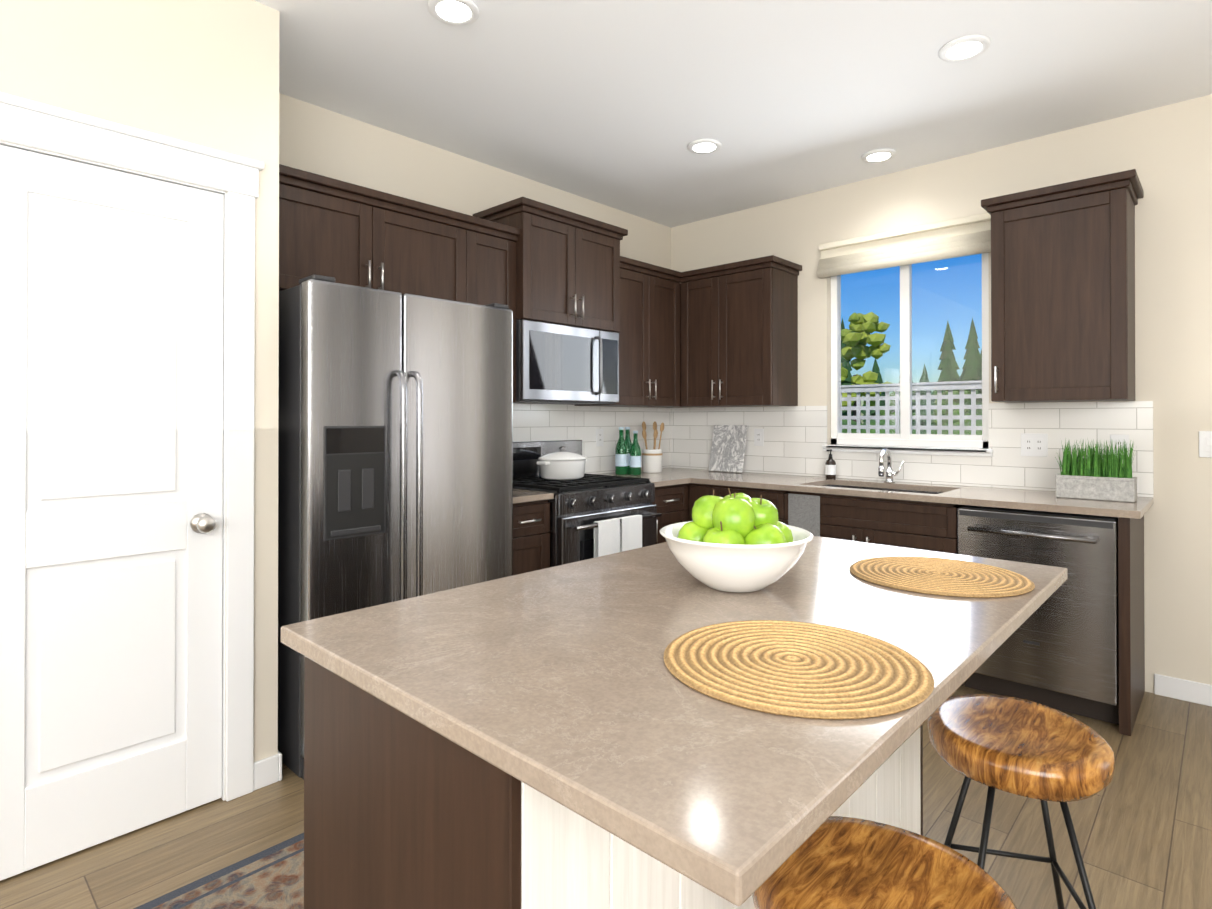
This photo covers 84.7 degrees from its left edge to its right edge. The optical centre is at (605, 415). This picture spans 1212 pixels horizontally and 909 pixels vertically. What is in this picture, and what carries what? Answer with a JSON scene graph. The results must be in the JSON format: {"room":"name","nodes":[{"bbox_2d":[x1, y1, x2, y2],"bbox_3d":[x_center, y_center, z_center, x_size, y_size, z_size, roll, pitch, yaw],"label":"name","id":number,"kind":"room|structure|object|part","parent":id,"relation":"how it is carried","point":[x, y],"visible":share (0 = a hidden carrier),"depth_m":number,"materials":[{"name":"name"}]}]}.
{"room":"kitchen","nodes":[
{"label":"kitchen","id":0,"kind":"room"},
{"bbox_2d":[0,0,279,761],"bbox_3d":[-3.068,-0.083,0.788,0.620,2.740,4.905,0,0,43],"label":"wall","id":1,"kind":"structure","parent":0,"point":[203,72],"depth_m":2.21,"materials":[{"name":"beige paint"}]},
{"bbox_2d":[0,145,223,880],"bbox_3d":[-1.488,0.268,2.010,0.107,2.035,0.608,0,0,43],"label":"door","id":2,"kind":"structure","parent":1,"relation":"in","point":[111,427],"depth_m":2.01,"materials":[{"name":"white"}]},
{"bbox_3d":[-1.312,0.354,2.171,0.070,0.066,0.066,0,0,43],"label":"knob","id":3,"kind":"part","parent":2,"relation":"part of","materials":[{"name":"silver metal"}]},
{"bbox_2d":[0,92,264,801],"bbox_3d":[-1.526,0.206,2.045,0.154,2.175,0.840,0,0,43],"label":"door frame","id":4,"kind":"structure","parent":1,"relation":"attached to","point":[28,123],"depth_m":2.24,"materials":[{"name":"white wood"}]},
{"bbox_2d":[254,751,281,784],"bbox_3d":[-1.389,1.249,2.566,0.632,0.095,0.027,0,0,43],"label":"baseboard","id":5,"kind":"structure","parent":1,"relation":"attached to","point":[267,771],"depth_m":2.33,"materials":[{"name":"white wood"}]},
{"bbox_2d":[279,93,670,407],"bbox_3d":[-2.241,-0.076,2.229,0.140,2.740,8.140,0,0,43],"label":"wall","id":6,"kind":"structure","parent":0,"point":[315,139],"depth_m":3.47,"materials":[{"name":"beige paint"}]},
{"bbox_2d":[279,172,470,302],"bbox_3d":[-1.153,-0.725,3.036,0.348,0.448,0.988,0,0,43],"label":"upper cabinet","id":7,"kind":"object","parent":6,"relation":"attached to","point":[362,239],"depth_m":2.90,"materials":[{"name":"brown wood"}]},
{"bbox_2d":[471,220,515,402],"bbox_3d":[-0.708,-0.508,3.511,0.348,0.878,0.315,0,0,43],"label":"upper cabinet","id":8,"kind":"object","parent":6,"relation":"attached to","point":[492,249],"depth_m":3.41,"materials":[{"name":"brown wood"}]},
{"bbox_2d":[475,204,622,332],"bbox_3d":[-0.320,-0.801,3.887,0.403,0.588,0.760,0,0,43],"label":"upper cabinet","id":9,"kind":"object","parent":6,"relation":"attached to","point":[567,268],"depth_m":3.68,"materials":[{"name":"brown wood"}]},
{"bbox_2d":[514,319,618,404],"bbox_3d":[-0.300,-0.289,3.866,0.436,0.432,0.754,0,0,43],"label":"microwave","id":10,"kind":"object","parent":9,"relation":"attached to","point":[562,364],"visible":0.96,"depth_m":3.70,"materials":[{"name":"grey metal"}]},
{"bbox_2d":[513,403,672,473],"bbox_3d":[-0.232,0.157,4.266,0.008,0.463,2.070,0,0,43],"label":"tile backsplash","id":11,"kind":"structure","parent":6,"relation":"attached to","point":[531,422],"depth_m":4.42,"materials":[{"name":"white tile"}]},
{"bbox_2d":[596,429,603,445],"bbox_3d":[-0.042,0.146,4.457,0.008,0.118,0.072,0,0,43],"label":"electrical outlet","id":12,"kind":"object","parent":11,"relation":"attached to","point":[599,437],"visible":1,"depth_m":4.45,"materials":[{"name":"white plastic"}]},
{"bbox_2d":[575,256,682,407],"bbox_3d":[0.180,-0.503,4.416,0.408,0.878,0.700,0,0,43],"label":"upper cabinet","id":13,"kind":"object","parent":6,"relation":"attached to","point":[650,297],"depth_m":4.31,"materials":[{"name":"brown wood"}]},
{"bbox_2d":[0,684,1211,908],"bbox_3d":[0.315,1.332,-0.169,7.140,0.100,8.140,0,0,43],"label":"floor","id":14,"kind":"structure","parent":0,"point":[1142,822],"depth_m":2.05,"materials":[{"name":"brown wood"}]},
{"bbox_2d":[133,832,303,908],"bbox_3d":[-1.027,1.284,1.368,0.800,0.009,2.750,0,0,43],"label":"rug","id":15,"kind":"object","parent":14,"relation":"on","point":[272,877],"depth_m":1.81,"materials":[{"name":"multicoloured fabric"}]},
{"bbox_2d":[278,274,512,779],"bbox_3d":[-0.962,0.399,2.866,0.795,1.788,0.910,0,0,43],"label":"fridge","id":16,"kind":"object","parent":14,"relation":"on","point":[395,446],"visible":0.67,"depth_m":2.50,"materials":[{"name":"grey metal"}]},
{"bbox_2d":[513,500,549,574],"bbox_3d":[-0.609,0.856,3.411,0.618,0.882,0.313,0,0,43],"label":"base cabinet","id":17,"kind":"object","parent":14,"relation":"on","point":[531,522],"depth_m":3.23,"materials":[{"name":"brown wood"}]},
{"bbox_2d":[513,489,553,503],"bbox_3d":[-0.600,0.400,3.405,0.643,0.030,0.318,0,0,43],"label":"countertop","id":18,"kind":"structure","parent":17,"relation":"on","point":[520,496],"depth_m":3.24,"materials":[{"name":"beige stone"}]},
{"bbox_2d":[513,440,661,566],"bbox_3d":[-0.184,0.725,3.752,0.755,1.145,0.754,0,0,43],"label":"range","id":19,"kind":"object","parent":14,"relation":"on","point":[593,515],"visible":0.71,"depth_m":3.52,"materials":[{"name":"silver metal"}]},
{"bbox_2d":[537,446,586,479],"bbox_3d":[-0.250,0.268,3.829,0.255,0.185,0.334,0,0,43],"label":"pot","id":20,"kind":"object","parent":19,"relation":"on","point":[562,465],"visible":1,"depth_m":3.72,"materials":[{"name":"white ceramic"}]},
{"bbox_2d":[304,660,922,908],"bbox_3d":[0.150,0.846,1.529,0.638,0.882,1.450,0,0,43],"label":"kitchen island","id":21,"kind":"object","parent":14,"relation":"on","point":[395,817],"depth_m":0.95,"materials":[{"name":"brown wood"}]},
{"bbox_2d":[281,536,1066,908],"bbox_3d":[0.280,0.389,1.409,0.940,0.030,1.510,0,0,43],"label":"island countertop","id":22,"kind":"structure","parent":21,"relation":"on","point":[557,680],"depth_m":0.93,"materials":[{"name":"beige stone"}]},
{"bbox_2d":[659,488,813,592],"bbox_3d":[0.282,0.269,1.456,0.330,0.210,0.330,0,0,43],"label":"fruit bowl","id":23,"kind":"object","parent":22,"relation":"on","point":[735,542],"visible":1,"depth_m":1.36,"materials":[{"name":"white ceramic"}]},
{"bbox_2d":[663,620,933,719],"bbox_3d":[0.281,0.367,0.999,0.384,0.008,0.384,0,0,43],"label":"placemat","id":24,"kind":"object","parent":22,"relation":"on","point":[799,669],"visible":1,"depth_m":0.95,"materials":[{"name":"wicker"}]},
{"bbox_2d":[849,556,1034,597],"bbox_3d":[0.773,0.370,1.550,0.384,0.008,0.384,0,0,43],"label":"placemat","id":25,"kind":"object","parent":22,"relation":"on","point":[943,577],"visible":1,"depth_m":1.51,"materials":[{"name":"wicker"}]},
{"bbox_2d":[652,484,688,543],"bbox_3d":[0.152,0.860,4.224,0.618,0.882,0.386,0,0,43],"label":"base cabinet","id":26,"kind":"object","parent":14,"relation":"on","point":[672,502],"depth_m":4.04,"materials":[{"name":"brown wood"}]},
{"bbox_2d":[598,468,724,487],"bbox_3d":[0.379,0.405,4.451,0.643,0.030,1.028,0,0,43],"label":"countertop","id":27,"kind":"structure","parent":26,"relation":"on","point":[668,476],"depth_m":4.33,"materials":[{"name":"beige stone"}]},
{"bbox_2d":[615,427,626,474],"bbox_3d":[0.102,0.232,4.411,0.082,0.314,0.082,0,0,43],"label":"bottle","id":28,"kind":"object","parent":27,"relation":"on","point":[621,458],"visible":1,"depth_m":4.38,"materials":[{"name":"green glass"}]},
{"bbox_2d":[625,427,631,473],"bbox_3d":[0.145,0.232,4.487,0.082,0.314,0.082,0,0,43],"label":"bottle","id":29,"kind":"object","parent":27,"relation":"on","point":[628,442],"visible":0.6,"depth_m":4.46,"materials":[{"name":"green glass"}]},
{"bbox_2d":[630,431,640,474],"bbox_3d":[0.195,0.244,4.386,0.075,0.289,0.075,0,0,43],"label":"bottle","id":30,"kind":"object","parent":27,"relation":"on","point":[635,459],"visible":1,"depth_m":4.36,"materials":[{"name":"green glass"}]},
{"bbox_2d":[642,421,663,472],"bbox_3d":[0.316,0.214,4.584,0.150,0.351,0.174,0,0,43],"label":"utensil crock","id":31,"kind":"object","parent":27,"relation":"on","point":[651,460],"visible":1,"depth_m":4.53,"materials":[{"name":"white ceramic"}]},
{"bbox_2d":[709,425,747,472],"bbox_3d":[0.848,0.227,4.623,0.270,0.324,0.086,0,0,43],"label":"marble board","id":32,"kind":"object","parent":27,"relation":"on","point":[727,454],"visible":0.96,"depth_m":4.61,"materials":[{"name":"grey stone"}]},
{"bbox_2d":[689,484,708,520],"bbox_3d":[0.815,0.860,4.321,0.259,0.882,0.618,0,0,43],"label":"base cabinet","id":33,"kind":"object","parent":14,"relation":"on","point":[696,491],"depth_m":4.15,"materials":[{"name":"brown wood"}]},
{"bbox_2d":[709,484,844,539],"bbox_3d":[1.060,0.859,4.092,0.529,0.882,0.618,0,0,43],"label":"base cabinet","id":34,"kind":"object","parent":14,"relation":"on","point":[832,508],"depth_m":3.60,"materials":[{"name":"brown wood"}]},
{"bbox_2d":[788,494,819,536],"bbox_3d":[1.084,0.547,3.640,0.185,0.229,0.005,0,0,43],"label":"dish towel","id":35,"kind":"object","parent":34,"relation":"hanging from","point":[803,511],"visible":0.71,"depth_m":3.63,"materials":[{"name":"grey fabric"}]},
{"bbox_2d":[689,472,1152,519],"bbox_3d":[1.544,0.401,3.625,2.189,0.030,0.643,0,0,43],"label":"countertop","id":36,"kind":"structure","parent":34,"relation":"on","point":[1036,500],"depth_m":3.33,"materials":[{"name":"beige stone"}]},
{"bbox_2d":[825,449,835,478],"bbox_3d":[1.381,0.297,4.095,0.063,0.180,0.077,0,0,43],"label":"soap dispenser","id":37,"kind":"object","parent":36,"relation":"on","point":[830,468],"visible":1,"depth_m":4.08,"materials":[{"name":"brown glass"}]},
{"bbox_2d":[878,448,903,482],"bbox_3d":[1.626,0.286,3.800,0.110,0.200,0.170,0,0,43],"label":"faucet","id":38,"kind":"object","parent":36,"relation":"on","point":[890,473],"visible":1,"depth_m":3.83,"materials":[{"name":"silver metal"}]},
{"bbox_2d":[1054,439,1136,501],"bbox_3d":[2.248,0.241,3.054,0.311,0.281,0.155,0,0,43],"label":"plant","id":39,"kind":"object","parent":36,"relation":"on","point":[1106,475],"visible":1,"depth_m":3.02,"materials":[{"name":"green plant"}]},
{"bbox_2d":[752,816,1016,908],"bbox_3d":[0.383,0.970,0.929,0.352,0.632,0.360,0,0,-31],"label":"stool","id":40,"kind":"object","parent":14,"relation":"on","point":[835,862],"visible":0.81,"depth_m":0.95,"materials":[{"name":"brown wood"}]},
{"bbox_2d":[927,694,1114,908],"bbox_3d":[0.865,0.972,1.405,0.352,0.632,0.361,0,0,14],"label":"stool","id":41,"kind":"object","parent":14,"relation":"on","point":[1043,754],"visible":0.94,"depth_m":1.34,"materials":[{"name":"brown wood"}]},
{"bbox_2d":[957,505,1118,724],"bbox_3d":[2.049,0.863,3.108,0.594,0.863,0.684,0,0,43],"label":"dishwasher","id":42,"kind":"object","parent":14,"relation":"on","point":[1058,649],"visible":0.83,"depth_m":2.84,"materials":[{"name":"grey metal"}]},
{"bbox_2d":[254,0,1211,227],"bbox_3d":[0.315,-1.508,-0.154,7.140,0.100,8.140,0,0,43],"label":"ceiling","id":43,"kind":"structure","parent":0,"point":[621,105],"depth_m":2.87,"materials":[{"name":"white paint"}]},
{"bbox_2d":[428,0,479,25],"bbox_3d":[-0.540,-1.438,2.357,0.180,0.013,0.180,0,0,43],"label":"recessed light","id":44,"kind":"object","parent":43,"relation":"in","point":[458,12],"visible":1,"depth_m":2.35,"materials":[{"name":"white"}]},
{"bbox_2d":[687,139,721,153],"bbox_3d":[0.524,-1.431,3.539,0.180,0.013,0.180,0,0,43],"label":"recessed light","id":45,"kind":"object","parent":43,"relation":"in","point":[703,146],"visible":1,"depth_m":3.52,"materials":[{"name":"white"}]},
{"bbox_2d":[861,148,895,162],"bbox_3d":[1.503,-1.431,3.664,0.180,0.013,0.180,0,0,43],"label":"recessed light","id":46,"kind":"object","parent":43,"relation":"in","point":[879,155],"visible":1,"depth_m":3.64,"materials":[{"name":"white"}]},
{"bbox_2d":[938,35,990,61],"bbox_3d":[1.404,-1.436,2.606,0.180,0.013,0.180,0,0,43],"label":"recessed light","id":47,"kind":"object","parent":43,"relation":"in","point":[964,48],"visible":0.96,"depth_m":2.59,"materials":[{"name":"white"}]},
{"bbox_2d":[671,94,1211,692],"bbox_3d":[3.099,-0.073,2.712,7.000,2.740,0.140,0,0,43],"label":"wall","id":48,"kind":"structure","parent":0,"point":[1165,152],"depth_m":3.12,"materials":[{"name":"beige paint"}]},
{"bbox_2d":[683,265,726,407],"bbox_3d":[0.736,-0.502,4.545,0.388,0.878,0.408,0,0,43],"label":"upper cabinet","id":49,"kind":"object","parent":48,"relation":"attached to","point":[724,335],"depth_m":4.43,"materials":[{"name":"brown wood"}]},
{"bbox_2d":[727,260,798,406],"bbox_3d":[0.974,-0.503,4.364,0.438,0.878,0.348,0,0,43],"label":"upper cabinet","id":50,"kind":"object","parent":48,"relation":"attached to","point":[762,296],"depth_m":4.20,"materials":[{"name":"brown wood"}]},
{"bbox_2d":[822,445,992,456],"bbox_3d":[1.738,0.203,3.898,0.954,0.040,0.075,0,0,43],"label":"window sill","id":51,"kind":"structure","parent":48,"relation":"attached to","point":[928,451],"depth_m":3.82,"materials":[{"name":"white wood"}]},
{"bbox_2d":[831,253,988,448],"bbox_3d":[1.784,-0.421,3.951,0.908,1.209,0.060,0,0,43],"label":"window","id":52,"kind":"structure","parent":48,"relation":"in","point":[906,437],"depth_m":3.93,"materials":[{"name":"white plastic"}]},
{"bbox_2d":[817,213,990,277],"bbox_3d":[1.709,-0.977,3.874,0.980,0.210,0.062,0,0,43],"label":"blind","id":53,"kind":"object","parent":52,"relation":"attached to","point":[961,237],"visible":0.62,"depth_m":3.83,"materials":[{"name":"fabric"}]},
{"bbox_2d":[673,401,1153,496],"bbox_3d":[1.526,0.162,4.077,2.833,0.451,0.009,0,0,43],"label":"tile backsplash","id":54,"kind":"structure","parent":48,"relation":"attached to","point":[795,438],"depth_m":3.68,"materials":[{"name":"white tile"}]},
{"bbox_2d":[754,429,763,445],"bbox_3d":[1.040,0.146,4.521,0.072,0.118,0.008,0,0,43],"label":"electrical outlet","id":55,"kind":"object","parent":54,"relation":"attached to","point":[758,437],"visible":1,"depth_m":4.52,"materials":[{"name":"white plastic"}]},
{"bbox_2d":[1021,433,1047,456],"bbox_3d":[2.208,0.151,3.428,0.118,0.118,0.008,0,0,43],"label":"electrical outlet","id":56,"kind":"object","parent":54,"relation":"attached to","point":[1033,444],"visible":1,"depth_m":3.42,"materials":[{"name":"white plastic"}]},
{"bbox_2d":[1110,434,1128,456],"bbox_3d":[2.464,0.149,3.189,0.072,0.118,0.008,0,0,43],"label":"electrical outlet","id":57,"kind":"object","parent":54,"relation":"attached to","point":[1116,439],"visible":0.46,"depth_m":3.19,"materials":[{"name":"white plastic"}]},
{"bbox_2d":[981,169,1143,402],"bbox_3d":[2.191,-0.567,3.201,0.598,0.992,0.385,0,0,43],"label":"upper cabinet","id":58,"kind":"object","parent":48,"relation":"attached to","point":[1062,292],"visible":1,"depth_m":3.07,"materials":[{"name":"brown wood"}]},
{"bbox_2d":[1154,674,1211,706],"bbox_3d":[4.071,1.244,1.692,4.135,0.095,0.013,0,0,43],"label":"baseboard","id":59,"kind":"structure","parent":48,"relation":"attached to","point":[1167,686],"depth_m":3.03,"materials":[{"name":"white wood"}]},
{"bbox_2d":[1199,431,1211,457],"bbox_3d":[2.703,0.128,2.976,0.072,0.118,0.011,0,0,43],"label":"light switch","id":60,"kind":"object","parent":48,"relation":"attached to","point":[1205,443],"visible":1,"depth_m":2.98,"materials":[{"name":"white plastic"}]},
{"label":"outside","id":61,"kind":"structure","parent":0,"visible":0},
{"bbox_3d":[34.224,1.926,55.750,140.000,0.100,119.850,0,0,43],"label":"ground","id":62,"kind":"structure","parent":61,"visible":0},
{"bbox_2d":[841,312,978,424],"bbox_3d":[13.613,-1.085,30.782,7.479,5.658,16.732,0,0,43],"label":"tree","id":63,"kind":"object","parent":62,"relation":"on","point":[863,341],"depth_m":24.89,"materials":[{"name":"green plant"}]},
{"bbox_2d":[841,380,981,448],"bbox_3d":[2.542,0.629,7.933,9.050,1.990,0.110,0,0,43],"label":"fence","id":64,"kind":"object","parent":62,"relation":"on","point":[927,406],"depth_m":7.15,"materials":[{"name":"white wood"}]},
{"bbox_2d":[841,318,981,433],"bbox_3d":[21.892,-2.847,52.693,30.260,9.414,46.036,0,0,43],"label":"conifer trees","id":65,"kind":"object","parent":62,"relation":"on","point":[966,374],"depth_m":44.60,"materials":[{"name":"green plant"}]},
{"bbox_2d":[842,419,981,434],"bbox_3d":[0.098,1.192,23.225,39.936,2.562,3.464,0,0,43],"label":"hedge","id":66,"kind":"object","parent":62,"relation":"on","point":[966,432],"depth_m":16.06,"materials":[{"name":"green plant"}]}
]}

